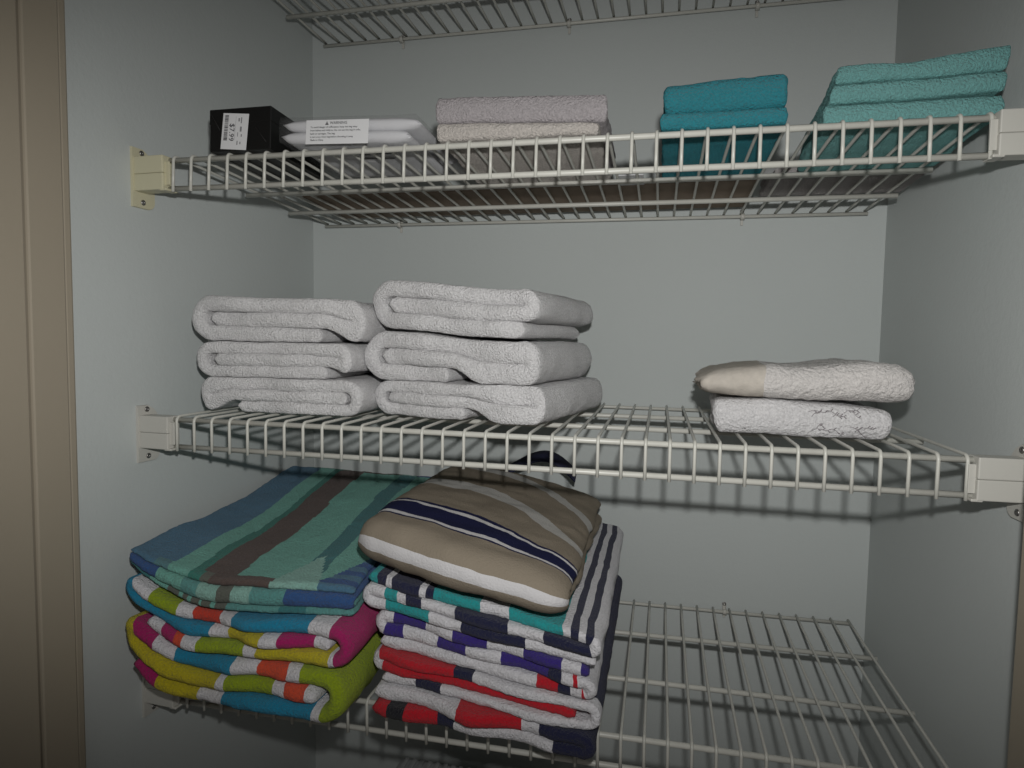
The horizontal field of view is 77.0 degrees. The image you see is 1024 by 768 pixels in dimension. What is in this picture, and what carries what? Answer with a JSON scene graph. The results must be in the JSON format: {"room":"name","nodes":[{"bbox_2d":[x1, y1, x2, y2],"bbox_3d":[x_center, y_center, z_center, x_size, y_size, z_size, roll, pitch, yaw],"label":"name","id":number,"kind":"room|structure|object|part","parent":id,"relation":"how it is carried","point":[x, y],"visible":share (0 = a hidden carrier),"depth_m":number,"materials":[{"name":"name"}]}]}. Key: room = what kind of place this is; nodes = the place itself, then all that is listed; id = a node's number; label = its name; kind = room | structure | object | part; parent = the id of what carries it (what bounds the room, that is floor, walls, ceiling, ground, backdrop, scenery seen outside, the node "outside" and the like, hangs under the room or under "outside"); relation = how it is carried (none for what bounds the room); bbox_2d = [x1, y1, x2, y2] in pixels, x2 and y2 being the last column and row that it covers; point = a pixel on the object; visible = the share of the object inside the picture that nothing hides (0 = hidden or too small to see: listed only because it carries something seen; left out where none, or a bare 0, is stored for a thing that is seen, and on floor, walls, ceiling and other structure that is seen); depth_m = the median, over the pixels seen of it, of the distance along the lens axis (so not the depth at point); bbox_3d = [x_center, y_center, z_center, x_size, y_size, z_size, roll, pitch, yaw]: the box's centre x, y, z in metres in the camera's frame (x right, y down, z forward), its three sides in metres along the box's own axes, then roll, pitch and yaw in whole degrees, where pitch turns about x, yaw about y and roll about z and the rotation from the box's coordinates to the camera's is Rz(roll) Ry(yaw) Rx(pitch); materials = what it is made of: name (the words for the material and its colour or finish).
{"room":"linen closet","nodes":[
{"label":"linen closet","id":0,"kind":"room"},
{"bbox_2d":[64,0,315,767],"bbox_3d":[-0.482,0.219,0.973,0.100,2.420,0.530,2,4,13],"label":"wall","id":1,"kind":"structure","parent":0,"point":[148,76],"depth_m":0.86,"materials":[{"name":"paint"}]},
{"bbox_2d":[0,0,40,767],"bbox_3d":[-0.556,0.261,0.469,0.042,2.360,0.412,2,4,13],"label":"door","id":2,"kind":"structure","parent":1,"relation":"in","point":[20,743],"depth_m":0.63,"materials":[{"name":"beige paint"}]},
{"bbox_2d":[16,0,79,767],"bbox_3d":[-0.539,0.236,0.700,0.112,2.420,0.042,2,4,13],"label":"trim","id":3,"kind":"structure","parent":1,"relation":"attached to","point":[37,20],"depth_m":0.67,"materials":[{"name":"beige paint"}]},
{"bbox_2d":[57,0,85,767],"bbox_3d":[-0.534,0.235,0.726,0.109,2.420,0.012,2,4,13],"label":"trim","id":4,"kind":"structure","parent":1,"relation":"attached to","point":[60,3],"depth_m":0.70,"materials":[{"name":"beige paint"}]},
{"bbox_2d":[130,146,176,209],"bbox_3d":[-0.446,-0.259,0.812,0.053,0.074,0.034,2,4,16],"label":"shelf bracket","id":5,"kind":"object","parent":1,"relation":"attached to","point":[150,175],"visible":1,"depth_m":0.80,"materials":[{"name":"beige plastic"}]},
{"bbox_3d":[-0.469,-0.260,0.819,0.003,0.074,0.035,2,4,16],"label":"wall plate","id":6,"kind":"part","parent":5,"relation":"part of","materials":[{"name":"white plastic"}]},
{"bbox_2d":[133,155,176,193],"bbox_3d":[-0.446,-0.262,0.807,0.051,0.043,0.020,2,4,16],"label":"socket","id":7,"kind":"object","parent":5,"relation":"attached to","point":[152,174],"depth_m":0.80,"materials":[{"name":"beige plastic"}]},
{"bbox_2d":[136,405,179,462],"bbox_3d":[-0.451,0.065,0.834,0.053,0.074,0.034,2,4,16],"label":"shelf bracket","id":8,"kind":"object","parent":1,"relation":"attached to","point":[155,431],"visible":1,"depth_m":0.82,"materials":[{"name":"grey plastic"}]},
{"bbox_3d":[-0.475,0.064,0.840,0.003,0.074,0.035,2,4,16],"label":"wall plate","id":9,"kind":"part","parent":8,"relation":"part of","materials":[{"name":"white plastic"}]},
{"bbox_2d":[139,414,179,450],"bbox_3d":[-0.451,0.062,0.828,0.051,0.043,0.020,2,4,16],"label":"socket","id":10,"kind":"object","parent":8,"relation":"attached to","point":[156,431],"depth_m":0.82,"materials":[{"name":"grey plastic"}]},
{"bbox_2d":[142,679,183,717],"bbox_3d":[-0.456,0.403,0.856,0.053,0.074,0.034,2,4,16],"label":"bracket","id":11,"kind":"object","parent":1,"relation":"attached to","point":[153,698],"visible":0.52,"depth_m":0.84,"materials":[{"name":"grey plastic"}]},
{"bbox_3d":[-0.480,0.402,0.863,0.003,0.074,0.035,2,4,16],"label":"wall plate","id":12,"kind":"part","parent":11,"relation":"part of","materials":[{"name":"white plastic"}]},
{"bbox_2d":[145,681,183,709],"bbox_3d":[-0.456,0.400,0.851,0.051,0.043,0.020,2,4,16],"label":"socket","id":13,"kind":"object","parent":11,"relation":"attached to","point":[154,697],"depth_m":0.84,"materials":[{"name":"grey plastic"}]},
{"bbox_2d":[312,0,897,767],"bbox_3d":[0.104,0.216,1.162,1.158,2.420,0.100,2,4,13],"label":"wall","id":14,"kind":"structure","parent":0,"point":[670,300],"depth_m":1.06,"materials":[{"name":"paint"}]},
{"bbox_2d":[397,220,402,232],"bbox_3d":[-0.198,-0.281,1.141,0.006,0.025,0.016,2,4,13],"label":"clip","id":15,"kind":"object","parent":14,"relation":"attached to","point":[401,221],"visible":0.84,"depth_m":1.14,"materials":[{"name":"grey plastic"}]},
{"bbox_2d":[399,34,404,48],"bbox_3d":[-0.191,-0.598,1.119,0.006,0.025,0.016,2,4,13],"label":"clip","id":16,"kind":"object","parent":14,"relation":"attached to","point":[403,35],"visible":1,"depth_m":1.12,"materials":[{"name":"grey plastic"}]},
{"bbox_2d":[277,0,834,47],"bbox_3d":[0.059,-0.560,0.866,0.913,0.046,0.385,2,4,13],"label":"wire shelf","id":17,"kind":"object","parent":14,"relation":"attached to","point":[411,3],"visible":1,"depth_m":1.03,"materials":[{"name":"white metal"}]},
{"bbox_3d":[0.077,-0.580,0.943,0.906,0.006,0.007,2,4,13],"label":"support rod","id":18,"kind":"part","parent":17,"relation":"part of","materials":[{"name":"white plastic"}]},
{"bbox_2d":[180,599,948,767],"bbox_3d":[0.052,0.396,0.927,0.913,0.046,0.385,1,4,13],"label":"wire shelf","id":19,"kind":"object","parent":14,"relation":"attached to","point":[620,736],"visible":0.37,"depth_m":0.79,"materials":[{"name":"white metal"}]},
{"bbox_2d":[124,611,384,722],"bbox_3d":[-0.282,0.322,0.944,0.297,0.096,0.425,2,4,13],"label":"towel","id":20,"kind":"object","parent":19,"relation":"on","point":[266,688],"visible":0.27,"depth_m":0.75,"materials":[{"name":"multicoloured fabric"}]},
{"bbox_2d":[127,573,381,667],"bbox_3d":[-0.278,0.266,0.937,0.303,0.079,0.418,2,4,13],"label":"towel","id":21,"kind":"object","parent":20,"relation":"on","point":[332,641],"visible":0.27,"depth_m":0.74,"materials":[{"name":"multicoloured fabric"}]},
{"bbox_2d":[130,465,432,614],"bbox_3d":[-0.288,0.206,0.934,0.299,0.092,0.400,2,4,13],"label":"towel","id":22,"kind":"object","parent":21,"relation":"on","point":[290,545],"visible":0.79,"depth_m":0.82,"materials":[{"name":"fabric"}]},
{"bbox_3d":[0.010,0.427,0.747,0.913,0.006,0.007,1,4,13],"label":"lip rail","id":23,"kind":"part","parent":19,"relation":"part of","materials":[{"name":"white metal"}]},
{"bbox_2d":[372,615,617,758],"bbox_3d":[0.005,0.357,0.890,0.264,0.037,0.422,2,4,13],"label":"towel","id":24,"kind":"object","parent":19,"relation":"on","point":[399,702],"visible":0.19,"depth_m":0.70,"materials":[{"name":"multicoloured fabric"}]},
{"bbox_2d":[375,574,621,730],"bbox_3d":[0.007,0.323,0.897,0.273,0.043,0.428,2,4,13],"label":"towel","id":25,"kind":"object","parent":24,"relation":"on","point":[431,674],"visible":0.27,"depth_m":0.71,"materials":[{"name":"fabric"}]},
{"bbox_2d":[376,563,618,699],"bbox_3d":[0.006,0.283,0.895,0.264,0.060,0.431,2,4,13],"label":"towel","id":26,"kind":"object","parent":25,"relation":"on","point":[550,672],"visible":0.15,"depth_m":0.70,"materials":[{"name":"fabric"}]},
{"bbox_2d":[363,523,623,665],"bbox_3d":[0.002,0.241,0.893,0.289,0.066,0.439,2,4,13],"label":"towel","id":27,"kind":"object","parent":26,"relation":"on","point":[577,633],"visible":0.33,"depth_m":0.71,"materials":[{"name":"multicoloured fabric"}]},
{"bbox_2d":[358,450,600,612],"bbox_3d":[-0.021,0.170,0.866,0.259,0.105,0.412,2,4,13],"label":"towel","id":28,"kind":"object","parent":27,"relation":"on","point":[509,537],"visible":1,"depth_m":0.73,"materials":[{"name":"beige fabric"}]},
{"bbox_3d":[0.010,0.392,0.745,0.913,0.006,0.007,1,4,13],"label":"rail","id":29,"kind":"part","parent":19,"relation":"part of","materials":[{"name":"white plastic"}]},
{"bbox_3d":[0.094,0.367,1.110,0.897,0.005,0.005,1,4,13],"label":"rod","id":30,"kind":"part","parent":19,"relation":"part of","materials":[{"name":"white plastic"}]},
{"bbox_3d":[0.070,0.377,1.003,0.906,0.006,0.007,1,4,13],"label":"support rod","id":31,"kind":"part","parent":19,"relation":"part of","materials":[{"name":"white plastic"}]},
{"bbox_3d":[0.039,0.386,0.871,0.906,0.006,0.007,1,4,13],"label":"support rod","id":32,"kind":"part","parent":19,"relation":"part of","materials":[{"name":"white plastic"}]},
{"bbox_2d":[567,18,571,33],"bbox_3d":[0.093,-0.589,1.054,0.006,0.025,0.016,2,4,13],"label":"clip","id":33,"kind":"object","parent":14,"relation":"attached to","point":[569,19],"visible":1,"depth_m":1.05,"materials":[{"name":"grey plastic"}]},
{"bbox_2d":[173,403,973,500],"bbox_3d":[0.049,0.064,0.907,0.913,0.047,0.385,2,4,13],"label":"wire shelf","id":34,"kind":"object","parent":14,"relation":"attached to","point":[935,456],"visible":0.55,"depth_m":0.73,"materials":[{"name":"white metal"}]},
{"bbox_2d":[202,374,385,415],"bbox_3d":[-0.278,0.008,0.957,0.238,0.048,0.265,2,4,13],"label":"bath towel","id":35,"kind":"object","parent":34,"relation":"on","point":[347,395],"visible":0.67,"depth_m":0.84,"materials":[{"name":"white fabric"}]},
{"bbox_2d":[197,341,372,379],"bbox_3d":[-0.287,-0.039,0.956,0.233,0.049,0.267,2,4,13],"label":"bath towel","id":36,"kind":"object","parent":35,"relation":"on","point":[301,360],"visible":0.78,"depth_m":0.84,"materials":[{"name":"white fabric"}]},
{"bbox_2d":[191,296,426,342],"bbox_3d":[-0.282,-0.091,0.949,0.255,0.061,0.271,2,4,13],"label":"bath towel","id":37,"kind":"object","parent":36,"relation":"on","point":[215,318],"visible":0.91,"depth_m":0.83,"materials":[{"name":"white fabric"}]},
{"bbox_2d":[374,377,602,424],"bbox_3d":[-0.023,0.015,0.912,0.247,0.048,0.257,3,4,24],"label":"bath towel","id":38,"kind":"object","parent":34,"relation":"on","point":[535,404],"visible":0.84,"depth_m":0.80,"materials":[{"name":"white fabric"}]},
{"bbox_2d":[365,331,590,385],"bbox_3d":[-0.037,-0.040,0.908,0.249,0.066,0.252,2,4,22],"label":"bath towel","id":39,"kind":"object","parent":38,"relation":"on","point":[392,355],"visible":0.95,"depth_m":0.80,"materials":[{"name":"white fabric"}]},
{"bbox_2d":[374,279,592,339],"bbox_3d":[-0.032,-0.100,0.894,0.237,0.074,0.239,3,4,23],"label":"bath towel","id":40,"kind":"object","parent":39,"relation":"on","point":[400,304],"visible":1,"depth_m":0.80,"materials":[{"name":"white fabric"}]},
{"bbox_3d":[0.007,0.094,0.727,0.913,0.007,0.007,2,4,13],"label":"lip rail","id":41,"kind":"part","parent":34,"relation":"part of","materials":[{"name":"white metal"}]},
{"bbox_3d":[0.008,0.059,0.725,0.913,0.007,0.007,2,4,13],"label":"rail","id":42,"kind":"part","parent":34,"relation":"part of","materials":[{"name":"white metal"}]},
{"bbox_3d":[0.037,0.053,0.851,0.906,0.006,0.007,2,4,13],"label":"support rod","id":43,"kind":"part","parent":34,"relation":"part of","materials":[{"name":"white plastic"}]},
{"bbox_3d":[0.067,0.045,0.983,0.906,0.006,0.007,2,4,13],"label":"support rod","id":44,"kind":"part","parent":34,"relation":"part of","materials":[{"name":"white plastic"}]},
{"bbox_3d":[0.092,0.036,1.090,0.897,0.006,0.005,2,4,13],"label":"rod","id":45,"kind":"part","parent":34,"relation":"part of","materials":[{"name":"white metal"}]},
{"bbox_2d":[710,394,890,439],"bbox_3d":[0.337,0.034,0.782,0.193,0.042,0.160,2,4,13],"label":"towel","id":46,"kind":"object","parent":34,"relation":"on","point":[729,413],"visible":0.9,"depth_m":0.71,"materials":[{"name":"white fabric"}]},
{"bbox_2d":[692,359,913,401],"bbox_3d":[0.335,-0.008,0.777,0.229,0.046,0.161,2,4,13],"label":"towel","id":47,"kind":"object","parent":46,"relation":"on","point":[822,379],"visible":1,"depth_m":0.70,"materials":[{"name":"beige fabric"}]},
{"bbox_2d":[168,112,1002,227],"bbox_3d":[0.056,-0.258,0.884,0.913,0.048,0.386,2,4,13],"label":"wire shelf","id":48,"kind":"object","parent":14,"relation":"attached to","point":[959,119],"visible":1,"depth_m":0.77,"materials":[{"name":"white metal"}]},
{"bbox_2d":[210,106,320,180],"bbox_3d":[-0.314,-0.308,0.836,0.084,0.055,0.129,2,4,13],"label":"box","id":49,"kind":"object","parent":48,"relation":"on","point":[261,129],"visible":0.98,"depth_m":0.78,"materials":[{"name":"black cardboard"}]},
{"bbox_3d":[-0.313,-0.325,0.836,0.084,0.018,0.126,2,2,13],"label":"lid","id":50,"kind":"part","parent":49,"relation":"part of","materials":[{"name":"black cardboard"}]},
{"bbox_2d":[282,118,457,176],"bbox_3d":[-0.163,-0.296,0.815,0.198,0.042,0.160,2,4,13],"label":"plastic package","id":51,"kind":"object","parent":48,"relation":"on","point":[310,135],"visible":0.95,"depth_m":0.76,"materials":[{"name":"grey plastic"}]},
{"bbox_2d":[436,122,611,183],"bbox_3d":[0.024,-0.283,0.800,0.187,0.027,0.192,2,4,13],"label":"hand towel","id":52,"kind":"object","parent":48,"relation":"on","point":[454,133],"visible":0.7,"depth_m":0.74,"materials":[{"name":"white fabric"}]},
{"bbox_2d":[434,94,615,167],"bbox_3d":[0.027,-0.305,0.803,0.200,0.044,0.200,2,4,13],"label":"hand towel","id":53,"kind":"object","parent":52,"relation":"on","point":[589,107],"visible":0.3,"depth_m":0.71,"materials":[{"name":"white fabric"}]},
{"bbox_2d":[302,179,756,218],"bbox_3d":[0.017,-0.282,0.988,0.665,0.011,0.144,2,4,13],"label":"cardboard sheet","id":54,"kind":"object","parent":48,"relation":"on","point":[724,189],"visible":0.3,"depth_m":0.96,"materials":[{"name":"cardboard"}]},
{"bbox_3d":[0.015,-0.264,0.703,0.913,0.006,0.007,2,2,13],"label":"rail","id":55,"kind":"part","parent":48,"relation":"part of","materials":[{"name":"white plastic"}]},
{"bbox_3d":[0.014,-0.229,0.704,0.913,0.006,0.007,2,2,13],"label":"lip rail","id":56,"kind":"part","parent":48,"relation":"part of","materials":[{"name":"white plastic"}]},
{"bbox_3d":[0.049,-0.265,0.853,0.906,0.006,0.007,2,2,13],"label":"support rod","id":57,"kind":"part","parent":48,"relation":"part of","materials":[{"name":"white plastic"}]},
{"bbox_3d":[0.074,-0.267,0.962,0.906,0.007,0.007,2,2,13],"label":"support rod","id":58,"kind":"part","parent":48,"relation":"part of","materials":[{"name":"white metal"}]},
{"bbox_3d":[0.099,-0.271,1.069,0.897,0.005,0.005,2,2,13],"label":"rod","id":59,"kind":"part","parent":48,"relation":"part of","materials":[{"name":"white metal"}]},
{"bbox_2d":[618,174,643,185],"bbox_3d":[0.158,-0.271,0.856,0.034,0.003,0.046,2,4,13],"label":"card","id":60,"kind":"object","parent":48,"relation":"on","point":[627,176],"visible":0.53,"depth_m":0.84,"materials":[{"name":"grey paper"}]},
{"bbox_2d":[660,107,786,176],"bbox_3d":[0.239,-0.276,0.753,0.130,0.025,0.189,2,4,13],"label":"hand towel","id":61,"kind":"object","parent":48,"relation":"on","point":[777,116],"visible":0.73,"depth_m":0.70,"materials":[{"name":"teal fabric"}]},
{"bbox_2d":[663,74,788,113],"bbox_3d":[0.241,-0.302,0.755,0.128,0.042,0.190,2,4,13],"label":"hand towel","id":62,"kind":"object","parent":61,"relation":"on","point":[768,91],"visible":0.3,"depth_m":0.67,"materials":[{"name":"teal fabric"}]},
{"bbox_2d":[764,168,774,172],"bbox_3d":[0.320,-0.265,0.809,0.015,0.003,0.046,2,4,13],"label":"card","id":63,"kind":"object","parent":48,"relation":"on","point":[768,170],"visible":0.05,"depth_m":0.80,"materials":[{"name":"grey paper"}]},
{"bbox_2d":[760,167,924,196],"bbox_3d":[0.436,-0.277,0.866,0.189,0.029,0.093,2,4,13],"label":"cardboard sheet","id":64,"kind":"object","parent":48,"relation":"on","point":[784,186],"visible":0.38,"depth_m":0.86,"materials":[{"name":"cardboard"}]},
{"bbox_2d":[796,96,1003,171],"bbox_3d":[0.413,-0.272,0.715,0.162,0.028,0.166,2,4,13],"label":"hand towel","id":65,"kind":"object","parent":48,"relation":"on","point":[980,105],"visible":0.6,"depth_m":0.66,"materials":[{"name":"teal fabric"}]},
{"bbox_2d":[800,71,1008,152],"bbox_3d":[0.416,-0.293,0.711,0.160,0.027,0.168,2,4,13],"label":"hand towel","id":66,"kind":"object","parent":65,"relation":"on","point":[987,84],"visible":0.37,"depth_m":0.63,"materials":[{"name":"teal fabric"}]},
{"bbox_2d":[806,45,1012,132],"bbox_3d":[0.420,-0.314,0.708,0.159,0.031,0.171,2,4,13],"label":"hand towel","id":67,"kind":"object","parent":66,"relation":"on","point":[996,59],"visible":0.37,"depth_m":0.63,"materials":[{"name":"teal fabric"}]},
{"bbox_2d":[722,602,726,616],"bbox_3d":[0.348,0.372,1.055,0.006,0.025,0.016,2,4,13],"label":"clip","id":68,"kind":"object","parent":14,"relation":"attached to","point":[724,609],"visible":1,"depth_m":1.06,"materials":[{"name":"grey plastic"}]},
{"bbox_2d":[740,210,744,225],"bbox_3d":[0.362,-0.263,1.013,0.006,0.025,0.016,2,4,13],"label":"clip","id":69,"kind":"object","parent":14,"relation":"attached to","point":[742,218],"visible":0.73,"depth_m":1.01,"materials":[{"name":"grey plastic"}]},
{"bbox_2d":[755,0,759,17],"bbox_3d":[0.377,-0.580,0.990,0.006,0.025,0.016,2,4,13],"label":"clip","id":70,"kind":"object","parent":14,"relation":"attached to","point":[757,2],"visible":1,"depth_m":0.99,"materials":[{"name":"grey plastic"}]},
{"bbox_2d":[858,0,1023,767],"bbox_3d":[0.554,0.250,0.760,0.100,2.420,0.486,2,4,13],"label":"wall","id":71,"kind":"structure","parent":0,"point":[943,580],"depth_m":0.76,"materials":[{"name":"paint"}]},
{"bbox_2d":[967,444,1023,522],"bbox_3d":[0.466,0.094,0.625,0.052,0.074,0.034,2,4,11],"label":"shelf bracket","id":72,"kind":"object","parent":71,"relation":"attached to","point":[992,478],"visible":1,"depth_m":0.61,"materials":[{"name":"grey plastic"}]},
{"bbox_3d":[0.490,0.095,0.621,0.003,0.074,0.034,2,4,11],"label":"wall plate","id":73,"kind":"part","parent":72,"relation":"part of","materials":[{"name":"grey plastic"}]},
{"bbox_2d":[983,108,1023,161],"bbox_3d":[0.471,-0.229,0.604,0.052,0.074,0.034,2,4,11],"label":"bracket","id":74,"kind":"object","parent":71,"relation":"attached to","point":[1006,135],"visible":1,"depth_m":0.59,"materials":[{"name":"grey plastic"}]},
{"bbox_2d":[1007,525,1023,767],"bbox_3d":[0.471,0.267,0.471,0.133,2.420,0.114,2,4,13],"label":"trim","id":75,"kind":"structure","parent":71,"relation":"attached to","point":[1015,759],"depth_m":0.53,"materials":[{"name":"beige paint"}]},
{"bbox_3d":[-0.186,1.532,-0.026,3.400,0.060,2.700,2,4,13],"label":"floor","id":76,"kind":"structure","parent":0,"visible":0},
{"bbox_2d":[396,757,468,767],"bbox_3d":[-0.071,1.042,0.976,0.316,0.790,0.256,2,4,13],"label":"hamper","id":77,"kind":"object","parent":76,"relation":"on","point":[405,762],"visible":1,"depth_m":1.08,"materials":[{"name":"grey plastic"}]}
]}

